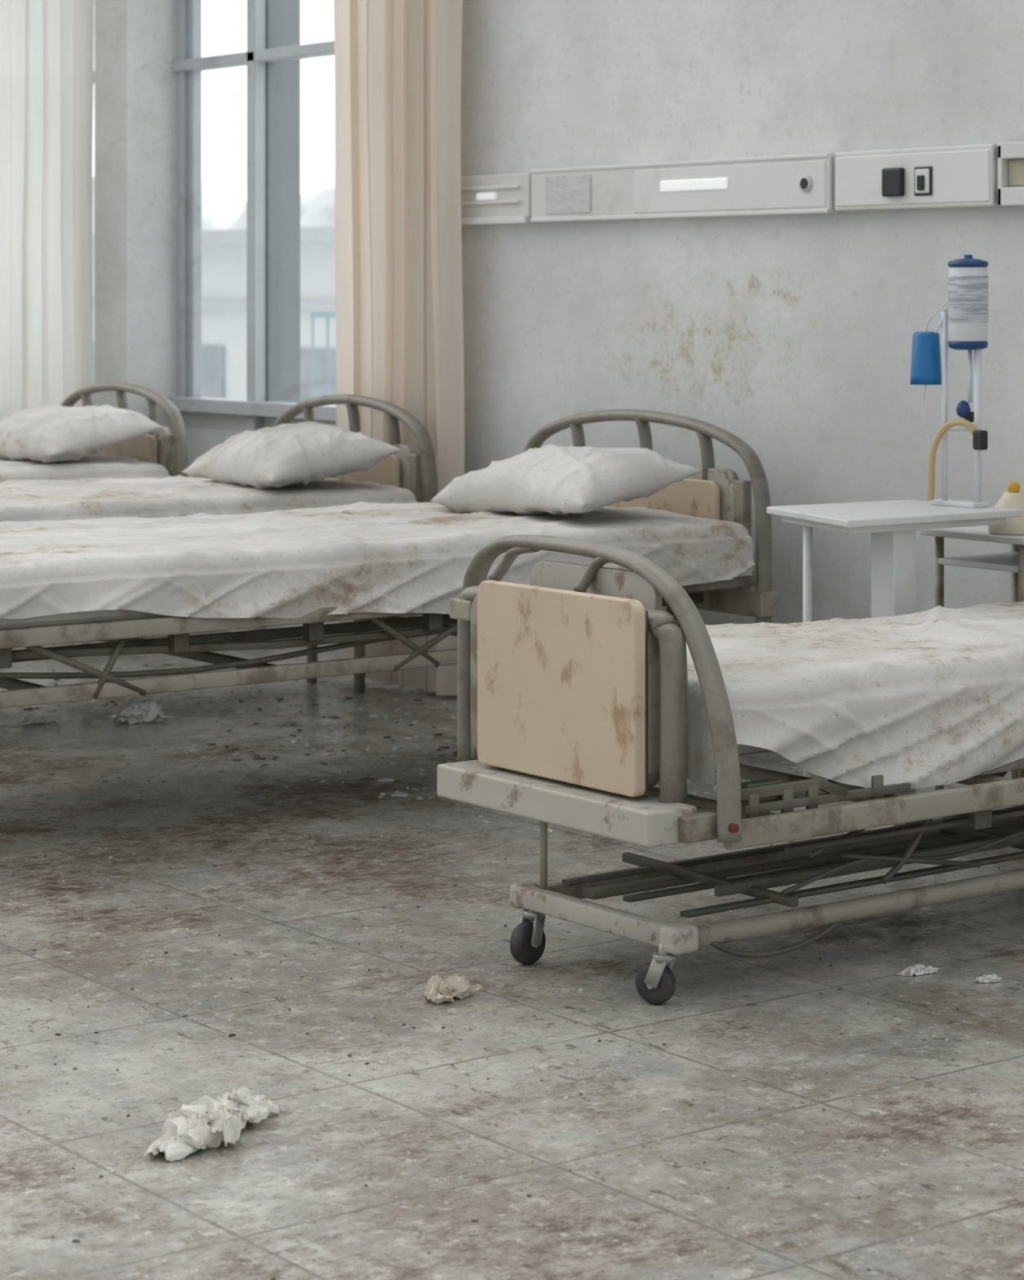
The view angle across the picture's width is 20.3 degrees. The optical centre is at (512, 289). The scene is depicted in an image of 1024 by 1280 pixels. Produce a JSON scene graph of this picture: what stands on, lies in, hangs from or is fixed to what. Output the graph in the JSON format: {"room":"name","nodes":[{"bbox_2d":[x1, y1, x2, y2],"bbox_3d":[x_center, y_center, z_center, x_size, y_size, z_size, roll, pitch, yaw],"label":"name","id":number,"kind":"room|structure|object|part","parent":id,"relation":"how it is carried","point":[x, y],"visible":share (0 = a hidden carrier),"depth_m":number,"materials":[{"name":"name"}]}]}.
{"room":"hospital room","nodes":[
{"label":"hospital room","id":0,"kind":"room"},
{"bbox_2d":[92,341,336,401],"bbox_3d":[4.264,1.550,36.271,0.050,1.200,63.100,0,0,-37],"label":"building","id":1,"kind":"structure","parent":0,"point":[213,357],"depth_m":46.47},
{"bbox_2d":[0,631,1023,1279],"bbox_3d":[-2.766,1.325,5.113,9.300,0.150,16.500,0,0,-37],"label":"floor","id":2,"kind":"structure","parent":0,"point":[894,1092],"depth_m":4.75,"materials":[{"name":"grey tile"}]},
{"bbox_2d":[20,714,61,722],"bbox_3d":[-1.357,1.235,8.240,0.120,0.028,0.047,0,0,-30],"label":"paper scrap","id":3,"kind":"object","parent":2,"relation":"on","point":[32,718],"visible":1,"depth_m":8.23,"materials":[{"name":"white paper"}]},
{"bbox_2d":[0,382,188,483],"bbox_3d":[-2.314,0.789,9.492,2.340,0.921,0.967,0,0,-37],"label":"hospital bed","id":4,"kind":"object","parent":2,"relation":"on","point":[160,453],"visible":0.41,"depth_m":9.85,"materials":[{"name":"fabric"}]},
{"bbox_2d":[0,404,163,463],"bbox_3d":[-1.570,0.493,9.900,0.443,0.191,0.640,0,0,-40],"label":"pillow","id":5,"kind":"object","parent":4,"relation":"on","point":[46,433],"visible":1,"depth_m":9.72,"materials":[{"name":"white fabric"}]},
{"bbox_3d":[-1.426,0.627,10.158,0.016,0.245,0.642,0,0,-37],"label":"headboard laminate","id":6,"kind":"part","parent":4,"relation":"part of","materials":[{"name":"beige laminate"}]},
{"bbox_3d":[-1.402,0.610,10.176,0.048,0.561,0.926,0,0,-37],"label":"headboard rail","id":7,"kind":"part","parent":4,"relation":"part of","materials":[{"name":"grey metal"}]},
{"bbox_3d":[-1.402,0.632,10.176,0.024,0.315,0.714,0,0,-37],"label":"headboard panel","id":8,"kind":"part","parent":4,"relation":"part of","materials":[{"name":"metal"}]},
{"bbox_2d":[108,700,173,724],"bbox_3d":[-1.072,1.217,8.251,0.193,0.064,0.086,0,0,-21],"label":"crumpled tissue","id":9,"kind":"object","parent":2,"relation":"on","point":[150,711],"visible":1,"depth_m":8.23,"materials":[{"name":"paper"}]},
{"bbox_2d":[55,951,235,1036],"bbox_3d":[-0.607,1.248,4.769,0.289,0.004,1.216,0,0,-17],"label":"scrap","id":10,"kind":"object","parent":2,"relation":"on","point":[165,953],"visible":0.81,"depth_m":4.79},
{"bbox_2d":[142,1087,279,1161],"bbox_3d":[-0.431,1.215,4.224,0.111,0.068,0.303,0,0,22],"label":"debris","id":11,"kind":"object","parent":2,"relation":"on","point":[203,1123],"visible":1,"depth_m":4.16,"materials":[{"name":"white paper"}]},
{"bbox_2d":[0,394,437,693],"bbox_3d":[-1.445,0.789,8.292,2.390,0.921,0.952,0,0,-37],"label":"hospital bed","id":12,"kind":"object","parent":2,"relation":"on","point":[405,476],"visible":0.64,"depth_m":8.50,"materials":[{"name":"fabric"}]},
{"bbox_2d":[182,422,400,488],"bbox_3d":[-0.672,0.500,8.654,0.443,0.191,0.570,0,0,-34],"label":"pillow","id":13,"kind":"object","parent":12,"relation":"on","point":[283,455],"visible":1,"depth_m":8.49,"materials":[{"name":"white fabric"}]},
{"bbox_3d":[-0.513,0.610,8.992,0.048,0.561,0.916,0,0,-37],"label":"headboard rail","id":14,"kind":"part","parent":12,"relation":"part of","materials":[{"name":"grey metal"}]},
{"bbox_3d":[-0.537,0.627,8.974,0.016,0.245,0.635,0,0,-37],"label":"headboard laminate","id":15,"kind":"part","parent":12,"relation":"part of","materials":[{"name":"beige laminate"}]},
{"bbox_3d":[-0.513,0.632,8.992,0.024,0.315,0.706,0,0,-37],"label":"headboard panel","id":16,"kind":"part","parent":12,"relation":"part of","materials":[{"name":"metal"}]},
{"bbox_2d":[266,0,300,402],"bbox_3d":[-0.835,-0.225,10.304,0.140,2.950,0.055,0,0,-37],"label":"post","id":17,"kind":"object","parent":2,"relation":"on","point":[282,16],"visible":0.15,"depth_m":10.28,"materials":[{"name":"grey metal"}]},
{"bbox_2d":[0,408,777,708],"bbox_3d":[-0.614,0.789,7.127,2.461,0.921,1.111,0,0,-37],"label":"hospital bed","id":18,"kind":"object","parent":2,"relation":"on","point":[116,581],"visible":0.84,"depth_m":6.71,"materials":[{"name":"fabric"}]},
{"bbox_3d":[-0.615,0.677,7.128,2.260,0.115,1.000,0,0,-37],"label":"mattress","id":19,"kind":"part","parent":18,"relation":"part of","materials":[{"name":"white fabric"}]},
{"bbox_2d":[430,444,703,515],"bbox_3d":[0.140,0.501,7.513,0.434,0.184,0.592,0,0,-42],"label":"pillow","id":20,"kind":"object","parent":18,"relation":"on","point":[553,479],"visible":0.99,"depth_m":7.37,"materials":[{"name":"white fabric"}]},
{"bbox_3d":[0.345,0.610,7.848,0.048,0.561,1.066,0,0,-37],"label":"headboard rail","id":21,"kind":"part","parent":18,"relation":"part of","materials":[{"name":"grey metal"}]},
{"bbox_3d":[0.321,0.627,7.830,0.016,0.245,0.743,0,0,-37],"label":"headboard laminate","id":22,"kind":"part","parent":18,"relation":"part of","materials":[{"name":"beige laminate"}]},
{"bbox_3d":[0.345,0.632,7.848,0.024,0.315,0.826,0,0,-37],"label":"headboard panel","id":23,"kind":"part","parent":18,"relation":"part of","materials":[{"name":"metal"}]},
{"bbox_2d":[23,653,799,831],"bbox_3d":[-0.464,1.247,8.167,1.175,0.006,3.200,0,0,-37],"label":"debris","id":24,"kind":"object","parent":2,"relation":"on","point":[396,747],"visible":0.44,"depth_m":8.00,"materials":[{"name":"paper"}]},
{"bbox_2d":[424,973,482,1004],"bbox_3d":[-0.105,1.227,5.036,0.122,0.045,0.074,0,0,-37],"label":"crumpled tissue","id":25,"kind":"object","parent":2,"relation":"on","point":[439,990],"visible":1,"depth_m":5.03,"materials":[{"name":"beige paper"}]},
{"bbox_2d":[0,648,1014,1279],"bbox_3d":[-1.243,1.248,6.500,4.396,0.003,7.093,0,0,-37],"label":"debris","id":26,"kind":"object","parent":2,"relation":"on","point":[213,865],"visible":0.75,"depth_m":5.31,"materials":[{"name":"paint"}]},
{"bbox_2d":[437,534,1023,1004],"bbox_3d":[0.831,0.831,5.742,1.999,0.839,0.801,0,0,-37],"label":"hospital bed","id":27,"kind":"object","parent":2,"relation":"on","point":[578,695],"visible":1,"depth_m":5.20,"materials":[{"name":"white fabric"}]},
{"bbox_3d":[-0.073,0.743,5.465,0.070,0.305,0.070,0,0,-37],"label":"foot post plate","id":28,"kind":"part","parent":27,"relation":"part of","materials":[{"name":"grey metal"}]},
{"bbox_3d":[0.084,0.713,5.160,0.025,0.342,0.467,0,0,-37],"label":"footboard laminate","id":29,"kind":"part","parent":27,"relation":"part of","materials":[{"name":"beige laminate"}]},
{"bbox_3d":[0.101,0.729,5.225,0.056,0.342,0.638,0,0,-37],"label":"footboard frame","id":30,"kind":"part","parent":27,"relation":"part of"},
{"bbox_3d":[0.150,0.578,5.220,0.017,0.145,0.370,0,0,-37],"label":"footboard plate","id":31,"kind":"part","parent":27,"relation":"part of","materials":[{"name":"metal"}]},
{"bbox_3d":[0.137,0.705,5.217,0.082,0.491,0.779,0,0,-37],"label":"footboard rail","id":32,"kind":"part","parent":27,"relation":"part of","materials":[{"name":"grey metal"}]},
{"bbox_3d":[0.320,0.927,4.929,0.075,0.045,0.030,0,0,-37],"label":"foot post","id":33,"kind":"part","parent":27,"relation":"part of","materials":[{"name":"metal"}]},
{"bbox_3d":[0.872,0.777,5.806,1.710,0.105,0.620,0,0,-37],"label":"mattress","id":34,"kind":"part","parent":27,"relation":"part of","materials":[{"name":"white fabric"}]},
{"bbox_2d":[766,499,1023,842],"bbox_3d":[0.826,0.874,6.487,0.544,0.752,0.414,0,0,-37],"label":"table","id":35,"kind":"object","parent":2,"relation":"on","point":[893,525],"visible":0.3,"depth_m":6.35,"materials":[{"name":"white metal"}]},
{"bbox_2d":[910,254,990,507],"bbox_3d":[1.021,0.209,6.595,0.216,0.578,0.094,0,0,42],"label":"medical suction device","id":36,"kind":"object","parent":35,"relation":"on","point":[964,321],"visible":1,"depth_m":6.55,"materials":[{"name":"white plastic"}]},
{"bbox_2d":[910,331,942,384],"bbox_3d":[0.961,0.159,6.636,0.074,0.122,0.074,0,0,-37],"label":"canister","id":37,"kind":"object","parent":36,"relation":"on","point":[926,368],"depth_m":6.61,"materials":[{"name":"plastic"}]},
{"bbox_3d":[1.030,0.492,6.581,0.055,0.012,0.140,0,0,-37],"label":"post","id":38,"kind":"part","parent":36,"relation":"part of","materials":[{"name":"white plastic"}]},
{"bbox_2d":[947,254,989,350],"bbox_3d":[1.048,0.029,6.569,0.094,0.218,0.094,0,0,-37],"label":"bottle","id":39,"kind":"object","parent":36,"relation":"on","point":[968,276],"depth_m":6.53,"materials":[{"name":"white plastic"}]},
{"bbox_3d":[1.066,0.343,6.508,0.025,0.045,0.030,0,0,-37],"label":"black knob","id":40,"kind":"part","parent":36,"relation":"part of","materials":[{"name":"plastic"}]},
{"bbox_2d":[897,964,941,977],"bbox_3d":[0.742,1.241,5.219,0.076,0.016,0.039,0,0,-37],"label":"paper scrap","id":41,"kind":"object","parent":2,"relation":"on","point":[917,970],"visible":1,"depth_m":5.22,"materials":[{"name":"white paper"}]},
{"bbox_2d":[920,524,1023,805],"bbox_3d":[1.202,0.907,6.735,0.345,0.685,0.350,0,0,-37],"label":"bedside table","id":42,"kind":"object","parent":2,"relation":"on","point":[1013,562],"visible":0.45,"depth_m":6.72,"materials":[{"name":"grey metal"}]},
{"bbox_2d":[934,551,1018,572],"bbox_3d":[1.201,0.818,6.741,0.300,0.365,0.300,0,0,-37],"label":"shelf","id":43,"kind":"object","parent":42,"relation":"attached to","point":[1003,561],"depth_m":6.72,"materials":[{"name":"grey metal"}]},
{"bbox_2d":[988,481,1023,535],"bbox_3d":[1.163,0.505,6.625,0.120,0.120,0.120,0,0,-37],"label":"jar","id":44,"kind":"object","parent":42,"relation":"on","point":[1014,498],"visible":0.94,"depth_m":6.59,"materials":[{"name":"beige ceramic"}]},
{"bbox_3d":[1.163,0.458,6.625,0.030,0.027,0.030,0,0,-37],"label":"jar knob","id":45,"kind":"part","parent":44,"relation":"part of","materials":[{"name":"yellow plastic"}]},
{"bbox_2d":[975,973,1002,982],"bbox_3d":[0.860,1.242,5.161,0.052,0.014,0.026,0,0,-10],"label":"paper scrap","id":46,"kind":"object","parent":2,"relation":"on","point":[991,978],"visible":1,"depth_m":5.15,"materials":[{"name":"white paper"}]},
{"bbox_2d":[94,0,1023,625],"bbox_3d":[0.833,-0.300,7.814,0.300,3.100,16.500,0,0,-37],"label":"wall","id":47,"kind":"structure","parent":0,"point":[790,335],"depth_m":7.90,"materials":[{"name":"paint"}]},
{"bbox_2d":[0,0,93,420],"bbox_3d":[-2.189,-0.246,11.423,0.129,2.952,2.300,0,0,-37],"label":"sheer curtain","id":48,"kind":"object","parent":47,"relation":"hanging from","point":[46,46],"visible":0.66,"depth_m":10.81,"materials":[{"name":"fabric"}]},
{"bbox_2d":[93,71,94,405],"bbox_3d":[-2.044,-0.175,11.757,0.110,2.850,2.140,0,0,-37],"label":"frame","id":49,"kind":"object","parent":47,"relation":"attached to","point":[94,71],"visible":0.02,"depth_m":11.11,"materials":[{"name":"paint"}]},
{"bbox_2d":[165,0,336,631],"bbox_3d":[-0.685,-0.175,9.945,0.110,2.850,1.890,0,0,-37],"label":"frame","id":50,"kind":"object","parent":47,"relation":"attached to","point":[189,64],"visible":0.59,"depth_m":10.38,"materials":[{"name":"paint"}]},
{"bbox_2d":[181,411,339,652],"bbox_3d":[-0.663,0.850,9.961,0.055,0.800,1.890,0,0,-37],"label":"spandrel","id":51,"kind":"object","parent":47,"relation":"attached to","point":[204,431],"visible":0.14,"depth_m":10.51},
{"bbox_2d":[333,0,464,695],"bbox_3d":[-0.377,-0.243,8.973,0.118,2.957,0.855,0,0,-38],"label":"curtain","id":52,"kind":"object","parent":47,"relation":"hanging from","point":[399,323],"visible":0.61,"depth_m":8.87,"materials":[{"name":"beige fabric"}]},
{"bbox_2d":[461,141,1023,225],"bbox_3d":[0.871,-0.280,7.455,0.070,0.161,3.680,0,0,-37],"label":"panel","id":53,"kind":"object","parent":47,"relation":"attached to","point":[983,175],"visible":0.92,"depth_m":7.70,"materials":[{"name":"plastic"}]},
{"bbox_2d":[476,177,728,199],"bbox_3d":[0.247,-0.289,8.272,0.024,0.033,1.165,0,0,-37],"label":"light","id":54,"kind":"object","parent":53,"relation":"attached to","point":[523,188],"depth_m":8.24,"materials":[{"name":"white plastic"}]},
{"bbox_2d":[799,174,812,191],"bbox_3d":[0.774,-0.280,7.548,0.008,0.044,0.044,0,0,-37],"label":"socket","id":55,"kind":"object","parent":53,"relation":"attached to","point":[805,180],"depth_m":7.54,"materials":[{"name":"plastic"}]},
{"bbox_3d":[0.764,-0.281,7.579,0.013,0.128,1.375,0,0,-37],"label":"plate","id":56,"kind":"part","parent":53,"relation":"part of","materials":[{"name":"white plastic"}]},
{"bbox_2d":[882,167,905,196],"bbox_3d":[0.971,-0.274,7.280,0.020,0.073,0.070,0,0,-37],"label":"switch","id":57,"kind":"object","parent":53,"relation":"attached to","point":[893,178],"depth_m":7.27,"materials":[{"name":"black plastic"}]},
{"bbox_2d":[914,165,933,195],"bbox_3d":[1.037,-0.274,7.203,0.008,0.073,0.061,0,0,-37],"label":"switch","id":58,"kind":"object","parent":53,"relation":"attached to","point":[923,175],"depth_m":7.19,"materials":[{"name":"white plastic"}]},
{"bbox_2d":[770,751,1011,787],"bbox_3d":[2.040,1.205,5.944,0.015,0.090,12.060,0,0,-37],"label":"baseboard","id":59,"kind":"structure","parent":47,"relation":"attached to","point":[1008,775],"depth_m":7.16,"materials":[{"name":"paint"}]},
{"label":"outside","id":60,"kind":"structure","parent":0,"visible":0},
{"bbox_2d":[92,176,334,233],"bbox_3d":[8.792,0.300,47.087,5.980,7.900,63.336,0,0,-37],"label":"mountain","id":61,"kind":"structure","parent":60,"point":[317,208],"depth_m":63.75,"materials":[{"name":"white plant"}]},
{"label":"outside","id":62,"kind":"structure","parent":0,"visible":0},
{"bbox_3d":[0.397,4.350,25.304,19.400,0.200,80.000,0,0,-37],"label":"ground","id":63,"kind":"structure","parent":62,"visible":0},
{"bbox_2d":[92,242,335,399],"bbox_3d":[6.753,1.750,36.327,4.000,5.000,70.000,0,0,-37],"label":"facade","id":64,"kind":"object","parent":63,"relation":"on","point":[224,268],"visible":0.02,"depth_m":48.15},
{"bbox_2d":[92,226,334,248],"bbox_3d":[6.753,-0.875,36.327,4.800,0.250,70.000,0,0,-37],"label":"roof slab","id":65,"kind":"structure","parent":64,"relation":"on","point":[322,234],"depth_m":47.32,"materials":[{"name":"grey concrete"}]},
{"bbox_2d":[92,300,335,308],"bbox_3d":[5.074,0.250,35.066,0.200,0.100,70.000,0,0,-37],"label":"crown molding","id":66,"kind":"structure","parent":64,"relation":"attached to","point":[204,304],"depth_m":47.68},
{"bbox_2d":[310,311,336,404],"bbox_3d":[2.385,2.225,20.532,0.050,4.050,14.020,0,0,-37],"label":"window frame","id":67,"kind":"structure","parent":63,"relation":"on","point":[313,313],"depth_m":25.97,"materials":[{"name":"grey metal"}]}
]}

